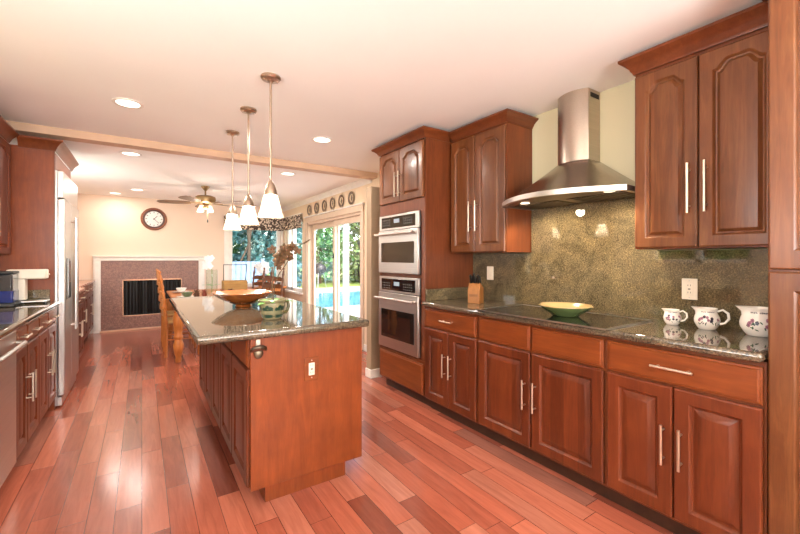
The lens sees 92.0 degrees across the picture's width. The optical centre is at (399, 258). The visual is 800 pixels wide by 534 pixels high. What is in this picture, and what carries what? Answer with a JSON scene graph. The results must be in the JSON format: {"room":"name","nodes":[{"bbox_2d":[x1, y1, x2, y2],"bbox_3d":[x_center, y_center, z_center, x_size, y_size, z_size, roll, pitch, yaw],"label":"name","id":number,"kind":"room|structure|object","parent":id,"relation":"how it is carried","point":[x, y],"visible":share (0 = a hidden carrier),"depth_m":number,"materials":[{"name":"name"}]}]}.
{"room":"kitchen","nodes":[
{"label":"kitchen","id":0,"kind":"room"},
{"bbox_2d":[77,193,283,315],"bbox_3d":[-4.204,0.095,7.384,3.920,2.370,0.150,0,0,-34],"label":"wall","id":1,"kind":"structure","parent":0,"point":[108,225],"depth_m":7.00,"materials":[{"name":"beige paint"}]},
{"bbox_2d":[141,208,166,229],"bbox_3d":[-4.505,-0.720,7.070,0.410,0.410,0.034,0,0,-34],"label":"wall clock","id":2,"kind":"object","parent":1,"relation":"attached to","point":[151,218],"visible":1,"depth_m":7.07,"materials":[{"name":"brown wood"}]},
{"bbox_2d":[224,230,283,286],"bbox_3d":[-3.055,-0.090,8.086,1.210,1.500,0.160,0,0,-34],"label":"window","id":3,"kind":"structure","parent":1,"relation":"in","point":[227,233],"depth_m":7.82,"materials":[{"name":"white paint"}]},
{"bbox_2d":[0,326,674,533],"bbox_3d":[-1.043,1.340,2.792,4.070,0.120,11.300,0,0,-34],"label":"floor","id":4,"kind":"structure","parent":0,"point":[136,444],"depth_m":2.26,"materials":[{"name":"brown wood"}]},
{"bbox_2d":[0,330,27,487],"bbox_3d":[-2.256,0.843,1.824,0.642,0.875,0.600,0,0,-34],"label":"dishwasher","id":5,"kind":"object","parent":4,"relation":"on","point":[8,348],"visible":0.91,"depth_m":2.07,"materials":[{"name":"silver metal"}]},
{"bbox_2d":[16,318,42,459],"bbox_3d":[-2.606,0.841,2.314,0.634,0.879,0.595,0,0,-34],"label":"base cabinet","id":6,"kind":"object","parent":4,"relation":"on","point":[27,357],"visible":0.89,"depth_m":2.42,"materials":[{"name":"brown wood"}]},
{"bbox_2d":[0,134,78,410],"bbox_3d":[-3.379,0.142,3.478,0.647,2.275,0.990,0,0,-34],"label":"cabinet","id":7,"kind":"object","parent":4,"relation":"on","point":[34,161],"visible":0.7,"depth_m":3.19,"materials":[{"name":"brown wood"}]},
{"bbox_2d":[35,308,59,422],"bbox_3d":[-2.956,0.841,2.838,0.634,0.879,0.665,0,0,-34],"label":"base cabinet","id":8,"kind":"object","parent":4,"relation":"on","point":[47,334],"visible":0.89,"depth_m":2.95,"materials":[{"name":"brown wood"}]},
{"bbox_2d":[55,170,78,405],"bbox_3d":[-3.369,0.255,3.521,0.673,2.010,0.876,0,0,-34],"label":"refrigerator","id":9,"kind":"object","parent":4,"relation":"on","point":[66,211],"visible":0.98,"depth_m":3.35,"materials":[{"name":"metal"}]},
{"bbox_2d":[79,292,85,357],"bbox_3d":[-3.911,0.841,4.266,0.634,0.879,0.900,0,0,-34],"label":"base cabinet","id":10,"kind":"object","parent":4,"relation":"on","point":[81,304],"visible":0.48,"depth_m":4.58,"materials":[{"name":"brown wood"}]},
{"bbox_2d":[82,283,94,339],"bbox_3d":[-4.888,0.841,5.663,0.549,0.879,1.850,0,0,-34],"label":"base cabinet","id":11,"kind":"object","parent":4,"relation":"on","point":[88,293],"visible":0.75,"depth_m":5.92,"materials":[{"name":"brown wood"}]},
{"bbox_2d":[79,280,94,287],"bbox_3d":[-4.899,0.383,5.656,0.538,0.035,1.890,0,0,-34],"label":"countertop","id":12,"kind":"structure","parent":11,"relation":"on","point":[82,283],"depth_m":5.82,"materials":[{"name":"beige stone"}]},
{"bbox_2d":[92,256,203,333],"bbox_3d":[-4.631,0.618,7.215,1.722,1.325,0.495,0,0,-34],"label":"fireplace","id":13,"kind":"object","parent":4,"relation":"on","point":[138,273],"visible":0.68,"depth_m":6.92,"materials":[{"name":"brick"}]},
{"bbox_2d":[124,279,180,314],"bbox_3d":[-4.533,0.705,7.089,0.885,0.610,0.024,0,0,-34],"label":"fireplace screen","id":14,"kind":"object","parent":13,"relation":"hanging from","point":[141,296],"depth_m":7.02,"materials":[{"name":"black metal"}]},
{"bbox_2d":[157,270,198,357],"bbox_3d":[-3.000,0.720,5.236,0.488,1.121,0.469,0,0,-34],"label":"dining chair","id":15,"kind":"object","parent":4,"relation":"on","point":[166,320],"visible":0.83,"depth_m":4.98,"materials":[{"name":"brown wood"}]},
{"bbox_2d":[166,287,252,362],"bbox_3d":[-2.730,0.902,5.814,1.295,0.755,1.900,0,0,-34],"label":"dining table","id":16,"kind":"object","parent":4,"relation":"on","point":[178,345],"visible":0.37,"depth_m":4.75,"materials":[{"name":"brown wood"}]},
{"bbox_2d":[193,289,199,296],"bbox_3d":[-2.681,0.463,5.089,0.098,0.123,0.097,0,0,-34],"label":"pine cone","id":17,"kind":"object","parent":16,"relation":"on","point":[196,294],"visible":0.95,"depth_m":5.07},
{"bbox_2d":[201,289,207,295],"bbox_3d":[-2.643,0.469,5.211,0.088,0.111,0.088,0,0,-34],"label":"pine cone","id":18,"kind":"object","parent":16,"relation":"on","point":[203,293],"visible":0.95,"depth_m":5.19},
{"bbox_2d":[202,255,217,294],"bbox_3d":[-2.731,0.237,5.579,0.215,0.575,0.179,0,0,-3],"label":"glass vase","id":19,"kind":"object","parent":16,"relation":"on","point":[206,264],"visible":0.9,"depth_m":5.54,"materials":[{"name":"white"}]},
{"bbox_2d":[222,264,247,290],"bbox_3d":[-2.418,0.307,5.661,0.334,0.435,0.200,0,0,-34],"label":"basket","id":20,"kind":"object","parent":16,"relation":"on","point":[226,284],"visible":0.72,"depth_m":5.59,"materials":[{"name":"brown wicker"}]},
{"bbox_3d":[-3.336,0.515,5.889,0.260,0.018,0.260,0,0,-34],"label":"dinner plate","id":21,"kind":"object","parent":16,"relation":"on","visible":0},
{"bbox_2d":[176,288,185,291],"bbox_3d":[-3.336,0.481,5.889,0.150,0.060,0.150,0,0,-34],"label":"soup bowl","id":22,"kind":"object","parent":21,"relation":"on","point":[177,289],"visible":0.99,"depth_m":5.84,"materials":[{"name":"white ceramic"}]},
{"bbox_3d":[-2.836,0.515,5.141,0.260,0.018,0.260,0,0,-34],"label":"dinner plate","id":23,"kind":"object","parent":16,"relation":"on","visible":0},
{"bbox_2d":[181,292,192,296],"bbox_3d":[-2.836,0.481,5.141,0.150,0.060,0.150,0,0,-34],"label":"soup bowl","id":24,"kind":"object","parent":23,"relation":"on","point":[185,294],"visible":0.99,"depth_m":5.10,"materials":[{"name":"green ceramic"}]},
{"bbox_2d":[252,267,272,289],"bbox_3d":[-2.634,0.720,6.990,0.469,1.121,0.488,0,0,22],"label":"dining chair","id":25,"kind":"object","parent":4,"relation":"on","point":[271,273],"visible":0.3,"depth_m":7.21,"materials":[{"name":"brown wood"}]},
{"bbox_2d":[249,286,286,296],"bbox_3d":[-2.798,0.930,7.909,0.860,0.700,0.320,0,0,-34],"label":"console table","id":26,"kind":"object","parent":4,"relation":"on","point":[284,287],"visible":0.14,"depth_m":7.94,"materials":[{"name":"brown wood"}]},
{"bbox_2d":[253,261,269,286],"bbox_3d":[-2.800,0.317,7.864,0.272,0.525,0.301,0,0,37],"label":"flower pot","id":27,"kind":"object","parent":26,"relation":"on","point":[259,266],"visible":0.77,"depth_m":7.84,"materials":[{"name":"ceramic"}]},
{"bbox_2d":[261,268,284,296],"bbox_3d":[-2.245,0.720,6.408,0.469,1.121,0.488,0,0,22],"label":"dining chair","id":28,"kind":"object","parent":4,"relation":"on","point":[264,278],"visible":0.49,"depth_m":6.59,"materials":[{"name":"brown wood"}]},
{"bbox_2d":[199,327,361,501],"bbox_3d":[-1.042,0.841,2.935,0.649,0.879,1.962,0,0,-34],"label":"base cabinet","id":29,"kind":"object","parent":4,"relation":"on","point":[284,434],"visible":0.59,"depth_m":2.12,"materials":[{"name":"brown wood"}]},
{"bbox_2d":[250,339,266,358],"bbox_3d":[-0.712,0.461,1.950,0.085,0.098,0.043,0,0,-34],"label":"bottle opener","id":30,"kind":"object","parent":29,"relation":"attached to","point":[257,354],"visible":1,"depth_m":1.95,"materials":[{"name":"silver metal"}]},
{"bbox_2d":[169,294,368,344],"bbox_3d":[-1.134,0.380,2.881,0.907,0.042,2.100,0,0,-34],"label":"countertop","id":31,"kind":"structure","parent":29,"relation":"on","point":[208,319],"depth_m":2.23,"materials":[{"name":"stone"}]},
{"bbox_2d":[211,289,270,306],"bbox_3d":[-1.172,0.304,2.886,0.430,0.109,0.430,0,0,-34],"label":"wooden bowl","id":32,"kind":"object","parent":31,"relation":"on","point":[240,298],"visible":0.97,"depth_m":2.79,"materials":[{"name":"brown wood"}]},
{"bbox_2d":[258,239,309,319],"bbox_3d":[-0.715,0.120,2.342,0.323,0.478,0.207,0,0,-34],"label":"potted orchid","id":33,"kind":"object","parent":31,"relation":"on","point":[272,308],"visible":1,"depth_m":2.30,"materials":[{"name":"beige ceramic"}]},
{"bbox_2d":[304,356,318,381],"bbox_3d":[-0.486,0.607,2.121,0.082,0.128,0.009,0,0,-34],"label":"wall outlet","id":34,"kind":"object","parent":29,"relation":"attached to","point":[311,364],"visible":1,"depth_m":2.12,"materials":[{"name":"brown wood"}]},
{"bbox_2d":[309,362,314,374],"bbox_3d":[-0.485,0.607,2.119,0.034,0.068,0.004,0,0,-34],"label":"socket","id":35,"kind":"object","parent":34,"relation":"attached to","point":[311,364],"depth_m":2.12,"materials":[{"name":"white plastic"}]},
{"bbox_2d":[371,125,472,406],"bbox_3d":[0.214,0.092,3.719,0.630,2.375,0.869,0,0,-34],"label":"tall cabinet","id":36,"kind":"object","parent":4,"relation":"on","point":[415,176],"visible":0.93,"depth_m":3.40,"materials":[{"name":"brown wood"}]},
{"bbox_2d":[374,276,420,357],"bbox_3d":[-0.042,0.515,3.564,0.092,0.680,0.658,0,0,-34],"label":"wall oven","id":37,"kind":"object","parent":36,"relation":"attached to","point":[399,298],"visible":1,"depth_m":3.52,"materials":[{"name":"silver metal"}]},
{"bbox_2d":[374,211,420,274],"bbox_3d":[-0.042,-0.135,3.564,0.092,0.550,0.658,0,0,-34],"label":"wall oven","id":38,"kind":"object","parent":36,"relation":"attached to","point":[400,234],"visible":1,"depth_m":3.52,"materials":[{"name":"silver metal"}]},
{"bbox_2d":[425,307,484,434],"bbox_3d":[0.596,0.841,3.148,0.609,0.879,0.624,0,0,-34],"label":"base cabinet","id":39,"kind":"object","parent":4,"relation":"on","point":[451,337],"visible":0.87,"depth_m":2.96,"materials":[{"name":"brown wood"}]},
{"bbox_2d":[479,316,612,500],"bbox_3d":[1.022,0.841,2.512,0.609,0.879,0.908,0,0,-34],"label":"base cabinet","id":40,"kind":"object","parent":4,"relation":"on","point":[543,390],"visible":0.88,"depth_m":2.28,"materials":[{"name":"brown wood"}]},
{"bbox_2d":[422,298,767,362],"bbox_3d":[1.020,0.380,2.513,0.600,0.040,2.140,0,0,-34],"label":"countertop","id":41,"kind":"structure","parent":40,"relation":"on","point":[733,343],"depth_m":1.87,"materials":[{"name":"stone"}]},
{"bbox_2d":[425,287,467,300],"bbox_3d":[0.450,0.309,3.407,0.556,0.099,0.020,0,0,-34],"label":"side splash","id":42,"kind":"object","parent":41,"relation":"on","point":[456,292],"visible":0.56,"depth_m":3.36,"materials":[{"name":"stone"}]},
{"bbox_2d":[468,273,483,303],"bbox_3d":[0.610,0.239,3.108,0.096,0.240,0.122,0,0,28],"label":"knife block","id":43,"kind":"object","parent":41,"relation":"on","point":[475,288],"visible":1,"depth_m":3.07,"materials":[{"name":"brown wood"}]},
{"bbox_2d":[475,304,651,329],"bbox_3d":[0.980,0.356,2.436,0.502,0.008,0.900,0,0,-34],"label":"cooktop","id":44,"kind":"object","parent":41,"relation":"in","point":[587,319],"visible":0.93,"depth_m":2.30,"materials":[{"name":"black glass"}]},
{"bbox_2d":[538,302,593,316],"bbox_3d":[1.020,0.320,2.378,0.315,0.067,0.315,0,0,-34],"label":"serving bowl","id":45,"kind":"object","parent":44,"relation":"on","point":[560,309],"visible":1,"depth_m":2.32,"materials":[{"name":"green ceramic"}]},
{"bbox_2d":[661,308,687,324],"bbox_3d":[1.488,0.317,2.097,0.096,0.084,0.086,0,0,1],"label":"jug","id":46,"kind":"object","parent":41,"relation":"on","point":[671,316],"visible":1,"depth_m":2.07,"materials":[{"name":"white ceramic"}]},
{"bbox_2d":[691,306,730,329],"bbox_3d":[1.568,0.304,1.958,0.117,0.110,0.123,0,0,-6],"label":"jug","id":47,"kind":"object","parent":41,"relation":"on","point":[706,318],"visible":1,"depth_m":1.93,"materials":[{"name":"white ceramic"}]},
{"bbox_2d":[735,305,767,336],"bbox_3d":[1.680,0.293,1.792,0.150,0.134,0.156,0,0,-3],"label":"jug","id":48,"kind":"object","parent":41,"relation":"on","point":[753,321],"visible":0.7,"depth_m":1.77,"materials":[{"name":"white ceramic"}]},
{"bbox_2d":[607,337,767,533],"bbox_3d":[1.446,0.841,1.878,0.609,0.879,0.617,0,0,-34],"label":"base cabinet","id":49,"kind":"object","parent":4,"relation":"on","point":[687,431],"visible":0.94,"depth_m":1.68,"materials":[{"name":"brown wood"}]},
{"bbox_2d":[762,0,799,533],"bbox_3d":[1.825,0.087,1.313,0.625,2.385,0.860,0,0,-34],"label":"pantry cabinet","id":50,"kind":"object","parent":4,"relation":"on","point":[783,15],"visible":1,"depth_m":1.43,"materials":[{"name":"brown wood"}]},
{"bbox_3d":[-1.881,0.841,1.230,0.634,0.879,0.795,0,0,-34],"label":"base cabinet","id":51,"kind":"object","parent":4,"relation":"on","visible":0},
{"bbox_2d":[0,301,60,338],"bbox_3d":[-2.404,0.380,2.003,0.626,0.040,2.662,0,0,-34],"label":"countertop","id":52,"kind":"structure","parent":51,"relation":"on","point":[12,319],"depth_m":2.52,"materials":[{"name":"stone"}]},
{"bbox_2d":[0,269,49,307],"bbox_3d":[-2.937,0.224,2.969,0.338,0.272,0.300,0,0,-34],"label":"coffee maker","id":53,"kind":"object","parent":52,"relation":"on","point":[13,282],"visible":1,"depth_m":2.97,"materials":[{"name":"white plastic"}]},
{"bbox_2d":[21,299,49,302],"bbox_3d":[-2.933,0.341,3.082,0.190,0.014,0.115,0,0,-34],"label":"drip tray","id":54,"kind":"object","parent":53,"relation":"on","point":[22,300],"depth_m":3.05,"materials":[{"name":"metal"}]},
{"bbox_2d":[26,289,49,300],"bbox_3d":[-3.166,0.310,3.081,0.558,0.100,0.022,0,0,-34],"label":"side splash","id":55,"kind":"object","parent":52,"relation":"on","point":[45,293],"visible":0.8,"depth_m":3.19,"materials":[{"name":"stone"}]},
{"bbox_2d":[367,186,380,369],"bbox_3d":[-0.115,0.255,4.314,0.535,2.050,0.100,0,0,-34],"label":"wall partition","id":56,"kind":"structure","parent":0,"point":[373,193],"depth_m":4.16,"materials":[{"name":"beige paint"}]},
{"bbox_2d":[365,368,380,378],"bbox_3d":[-0.117,1.235,4.304,0.550,0.090,0.115,0,0,-34],"label":"baseboard","id":57,"kind":"structure","parent":56,"relation":"attached to","point":[374,373],"depth_m":4.14,"materials":[{"name":"white paint"}]},
{"bbox_2d":[0,0,762,207],"bbox_3d":[-1.043,-1.165,2.792,4.070,0.150,11.300,0,0,-34],"label":"ceiling","id":58,"kind":"structure","parent":0,"point":[361,75],"depth_m":2.30,"materials":[{"name":"paint"}]},
{"bbox_2d":[111,97,143,108],"bbox_3d":[-1.961,-1.116,2.784,0.196,0.008,0.196,0,0,-34],"label":"recessed light","id":59,"kind":"object","parent":58,"relation":"in","point":[124,102],"visible":1,"depth_m":2.78,"materials":[{"name":"white paint"}]},
{"bbox_2d":[120,151,141,156],"bbox_3d":[-2.798,-1.086,4.015,0.196,0.008,0.196,0,0,-34],"label":"recessed light","id":60,"kind":"object","parent":58,"relation":"in","point":[128,153],"visible":1,"depth_m":4.00,"materials":[{"name":"white paint"}]},
{"bbox_2d":[157,186,241,222],"bbox_3d":[-2.982,-0.815,5.886,1.227,0.549,1.190,0,0,-34],"label":"ceiling fan","id":61,"kind":"object","parent":58,"relation":"hanging from","point":[203,201],"visible":1,"depth_m":5.75,"materials":[{"name":"brown metal"}]},
{"bbox_2d":[223,130,241,229],"bbox_3d":[-1.485,-0.686,3.422,0.158,0.865,0.158,0,0,-34],"label":"pendant lamp","id":62,"kind":"object","parent":58,"relation":"hanging from","point":[232,219],"visible":0.99,"depth_m":3.39,"materials":[{"name":"glass"}]},
{"bbox_2d":[237,106,259,224],"bbox_3d":[-1.137,-0.686,2.897,0.158,0.865,0.158,0,0,-34],"label":"pendant lamp","id":63,"kind":"object","parent":58,"relation":"hanging from","point":[248,216],"visible":1,"depth_m":2.88,"materials":[{"name":"glass"}]},
{"bbox_2d":[257,72,283,217],"bbox_3d":[-0.796,-0.686,2.379,0.158,0.865,0.158,0,0,-34],"label":"pendant lamp","id":64,"kind":"object","parent":58,"relation":"hanging from","point":[270,206],"visible":1,"depth_m":2.35,"materials":[{"name":"glass"}]},
{"bbox_2d":[280,172,295,175],"bbox_3d":[-1.440,-1.086,4.962,0.196,0.008,0.196,0,0,-34],"label":"recessed light","id":65,"kind":"object","parent":58,"relation":"in","point":[282,173],"visible":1,"depth_m":4.94,"materials":[{"name":"white paint"}]},
{"bbox_2d":[311,136,331,142],"bbox_3d":[-0.735,-1.116,3.639,0.196,0.008,0.196,0,0,-34],"label":"recessed light","id":66,"kind":"object","parent":58,"relation":"in","point":[319,139],"visible":1,"depth_m":3.62,"materials":[{"name":"white paint"}]},
{"bbox_2d":[284,80,767,344],"bbox_3d":[0.587,0.080,3.881,0.150,2.400,11.300,0,0,-34],"label":"wall","id":67,"kind":"structure","parent":0,"point":[617,104],"depth_m":2.88,"materials":[{"name":"paint"}]},
{"bbox_2d":[6,120,376,179],"bbox_3d":[-1.904,-1.087,4.080,3.770,0.067,0.140,0,0,-34],"label":"trim","id":68,"kind":"structure","parent":67,"relation":"attached to","point":[21,128],"depth_m":3.79,"materials":[{"name":"beige paint"}]},
{"bbox_2d":[224,213,302,230],"bbox_3d":[-2.695,-0.725,7.545,1.212,0.280,1.180,0,0,-34],"label":"window valance","id":69,"kind":"object","parent":67,"relation":"attached to","point":[293,221],"visible":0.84,"depth_m":8.04,"materials":[{"name":"multicoloured fabric"}]},
{"bbox_2d":[285,219,302,294],"bbox_3d":[-2.138,-0.035,7.857,0.160,1.470,1.080,0,0,-34],"label":"window","id":70,"kind":"structure","parent":67,"relation":"in","point":[291,234],"depth_m":8.01,"materials":[{"name":"white paint"}]},
{"bbox_2d":[307,205,310,214],"bbox_3d":[-1.665,-0.885,7.093,0.019,0.194,0.194,0,0,-34],"label":"decorative plate","id":71,"kind":"object","parent":67,"relation":"attached to","point":[309,206],"visible":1,"depth_m":7.10,"materials":[{"name":"beige ceramic"}]},
{"bbox_2d":[314,203,317,212],"bbox_3d":[-1.471,-0.885,6.802,0.019,0.194,0.194,0,0,-34],"label":"decorative plate","id":72,"kind":"object","parent":67,"relation":"attached to","point":[316,204],"visible":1,"depth_m":6.81,"materials":[{"name":"beige ceramic"}]},
{"bbox_2d":[322,200,325,211],"bbox_3d":[-1.275,-0.885,6.510,0.019,0.194,0.194,0,0,-34],"label":"decorative plate","id":73,"kind":"object","parent":67,"relation":"attached to","point":[324,201],"visible":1,"depth_m":6.52,"materials":[{"name":"beige ceramic"}]},
{"bbox_2d":[281,179,371,211],"bbox_3d":[-1.479,-1.052,6.782,0.060,0.075,3.880,0,0,-34],"label":"trim","id":74,"kind":"structure","parent":67,"relation":"attached to","point":[361,182],"depth_m":6.25,"materials":[{"name":"white paint"}]},
{"bbox_2d":[330,197,334,208],"bbox_3d":[-1.088,-0.885,6.230,0.019,0.194,0.194,0,0,-34],"label":"decorative plate","id":75,"kind":"object","parent":67,"relation":"attached to","point":[332,201],"visible":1,"depth_m":6.24,"materials":[{"name":"beige ceramic"}]},
{"bbox_2d":[304,202,364,349],"bbox_3d":[-1.094,0.253,6.348,0.182,2.055,2.330,0,0,-34],"label":"door","id":76,"kind":"structure","parent":67,"relation":"in","point":[354,213],"depth_m":6.31,"materials":[{"name":"beige paint"}]},
{"bbox_2d":[338,195,343,206],"bbox_3d":[-0.905,-0.885,5.957,0.019,0.194,0.194,0,0,-34],"label":"decorative plate","id":77,"kind":"object","parent":67,"relation":"attached to","point":[341,199],"visible":1,"depth_m":5.96,"materials":[{"name":"beige ceramic"}]},
{"bbox_2d":[348,191,353,204],"bbox_3d":[-0.714,-0.885,5.671,0.019,0.194,0.194,0,0,-34],"label":"decorative plate","id":78,"kind":"object","parent":67,"relation":"attached to","point":[351,195],"visible":1,"depth_m":5.67,"materials":[{"name":"beige ceramic"}]},
{"bbox_2d":[448,108,538,252],"bbox_3d":[0.741,-0.568,3.184,0.364,1.043,0.680,0,0,-34],"label":"upper cabinet","id":79,"kind":"object","parent":67,"relation":"attached to","point":[491,156],"visible":1,"depth_m":3.02,"materials":[{"name":"brown wood"}]},
{"bbox_2d":[502,88,634,210],"bbox_3d":[1.060,-0.747,2.521,0.572,0.743,0.881,0,0,-34],"label":"range hood","id":80,"kind":"object","parent":67,"relation":"attached to","point":[579,176],"visible":0.99,"depth_m":2.53,"materials":[{"name":"metal"}]},
{"bbox_2d":[473,197,767,328],"bbox_3d":[1.280,0.007,2.688,0.022,0.785,2.142,0,0,-34],"label":"backsplash","id":81,"kind":"structure","parent":67,"relation":"attached to","point":[585,253],"depth_m":2.50,"materials":[{"name":"stone"}]},
{"bbox_2d":[487,266,493,279],"bbox_3d":[0.791,0.130,3.390,0.008,0.118,0.075,0,0,-34],"label":"wall switch","id":82,"kind":"object","parent":81,"relation":"attached to","point":[490,269],"visible":1,"depth_m":3.38,"materials":[{"name":"beige plastic"}]},
{"bbox_2d":[682,278,697,299],"bbox_3d":[1.616,0.172,2.155,0.009,0.118,0.075,0,0,-34],"label":"wall outlet","id":83,"kind":"object","parent":81,"relation":"attached to","point":[689,286],"visible":1,"depth_m":2.15,"materials":[{"name":"beige plastic"}]},
{"bbox_2d":[686,283,692,294],"bbox_3d":[1.614,0.172,2.154,0.004,0.068,0.034,0,0,-34],"label":"socket","id":84,"kind":"object","parent":83,"relation":"attached to","point":[689,286],"depth_m":2.15,"materials":[{"name":"beige plastic"}]},
{"bbox_2d":[618,2,767,249],"bbox_3d":[1.549,-0.573,1.976,0.364,1.046,0.664,0,0,-34],"label":"upper cabinet","id":85,"kind":"object","parent":67,"relation":"attached to","point":[701,94],"visible":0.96,"depth_m":1.85,"materials":[{"name":"brown wood"}]},
{"bbox_3d":[-2.672,0.080,1.702,0.150,2.400,11.300,0,0,-34],"label":"wall","id":86,"kind":"structure","parent":0,"visible":0},
{"bbox_2d":[0,115,18,254],"bbox_3d":[-2.917,-0.510,2.549,0.380,0.970,1.060,0,0,-34],"label":"upper cabinet","id":87,"kind":"object","parent":86,"relation":"attached to","point":[7,131],"visible":1,"depth_m":2.94,"materials":[{"name":"brown wood"}]},
{"label":"outside","id":88,"kind":"structure","parent":0,"visible":0},
{"bbox_2d":[268,267,359,287],"bbox_3d":[-2.103,1.498,16.638,75.000,0.165,90.000,0,0,-34],"label":"lawn","id":89,"kind":"structure","parent":88,"point":[328,284],"depth_m":21.67,"materials":[{"name":"green plant"}]},
{"bbox_2d":[232,233,252,258],"bbox_3d":[-9.742,-2.526,19.596,8.110,8.281,6.416,0,0,-4],"label":"tree","id":90,"kind":"object","parent":89,"relation":"on","point":[234,249],"visible":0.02,"depth_m":18.67,"materials":[{"name":"green plant"}]},
{"bbox_2d":[232,259,264,282],"bbox_3d":[-6.351,0.714,10.266,5.355,1.400,0.152,0,0,-34],"label":"fence","id":91,"kind":"object","parent":89,"relation":"on","point":[239,272],"visible":0.07,"depth_m":11.36,"materials":[{"name":"white wood"}]},
{"bbox_2d":[232,246,270,261],"bbox_3d":[-7.078,0.401,15.642,2.852,2.033,3.005,0,0,24],"label":"shrub","id":92,"kind":"object","parent":89,"relation":"on","point":[236,255],"visible":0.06,"depth_m":15.85,"materials":[{"name":"green plant"}]},
{"bbox_2d":[232,230,301,276],"bbox_3d":[-6.150,-2.491,17.771,5.199,7.815,7.143,0,0,43],"label":"tree","id":93,"kind":"object","parent":89,"relation":"on","point":[269,233],"visible":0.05,"depth_m":17.28,"materials":[{"name":"green plant"}]},
{"bbox_2d":[232,223,316,286],"bbox_3d":[-5.361,-2.413,14.727,4.546,7.962,4.570,0,0,22],"label":"tree","id":94,"kind":"object","parent":89,"relation":"on","point":[247,252],"visible":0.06,"depth_m":15.04,"materials":[{"name":"green plant"}]},
{"bbox_2d":[296,225,359,283],"bbox_3d":[-5.309,-2.508,21.483,6.770,8.140,6.857,0,0,2],"label":"tree","id":95,"kind":"object","parent":89,"relation":"on","point":[323,243],"visible":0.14,"depth_m":20.59,"materials":[{"name":"green plant"}]},
{"bbox_2d":[316,286,359,316],"bbox_3d":[-0.409,1.357,11.155,6.279,0.113,13.000,0,0,-34],"label":"deck","id":96,"kind":"object","parent":89,"relation":"on","point":[354,310],"depth_m":10.20,"materials":[{"name":"concrete"}]},
{"bbox_2d":[316,263,326,288],"bbox_3d":[-3.388,0.750,16.260,0.664,1.103,0.620,0,0,-34],"label":"grill","id":97,"kind":"object","parent":96,"relation":"on","point":[320,268],"visible":0.73,"depth_m":16.04,"materials":[{"name":"grey metal"}]},
{"bbox_2d":[343,224,348,309],"bbox_3d":[0.334,-0.091,9.306,2.900,2.780,3.300,0,0,-34],"label":"pergola","id":98,"kind":"object","parent":96,"relation":"on","point":[346,226],"visible":0.06,"depth_m":9.74,"materials":[{"name":"white paint"}]},
{"bbox_2d":[316,290,359,307],"bbox_3d":[-2.016,1.391,13.449,4.798,0.043,5.398,0,0,-34],"label":"swimming pool","id":99,"kind":"object","parent":89,"relation":"on","point":[325,298],"visible":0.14,"depth_m":13.16,"materials":[{"name":"teal liquid"}]},
{"bbox_2d":[318,222,359,282],"bbox_3d":[-2.420,-2.600,23.842,6.349,8.360,5.589,0,0,-26],"label":"tree","id":100,"kind":"object","parent":89,"relation":"on","point":[355,231],"visible":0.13,"depth_m":22.59,"materials":[{"name":"green plant"}]},
{"bbox_2d":[349,239,359,280],"bbox_3d":[-0.256,-0.286,24.129,5.000,3.400,3.600,0,0,-34],"label":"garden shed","id":101,"kind":"object","parent":89,"relation":"on","point":[358,243],"visible":0.02,"depth_m":23.69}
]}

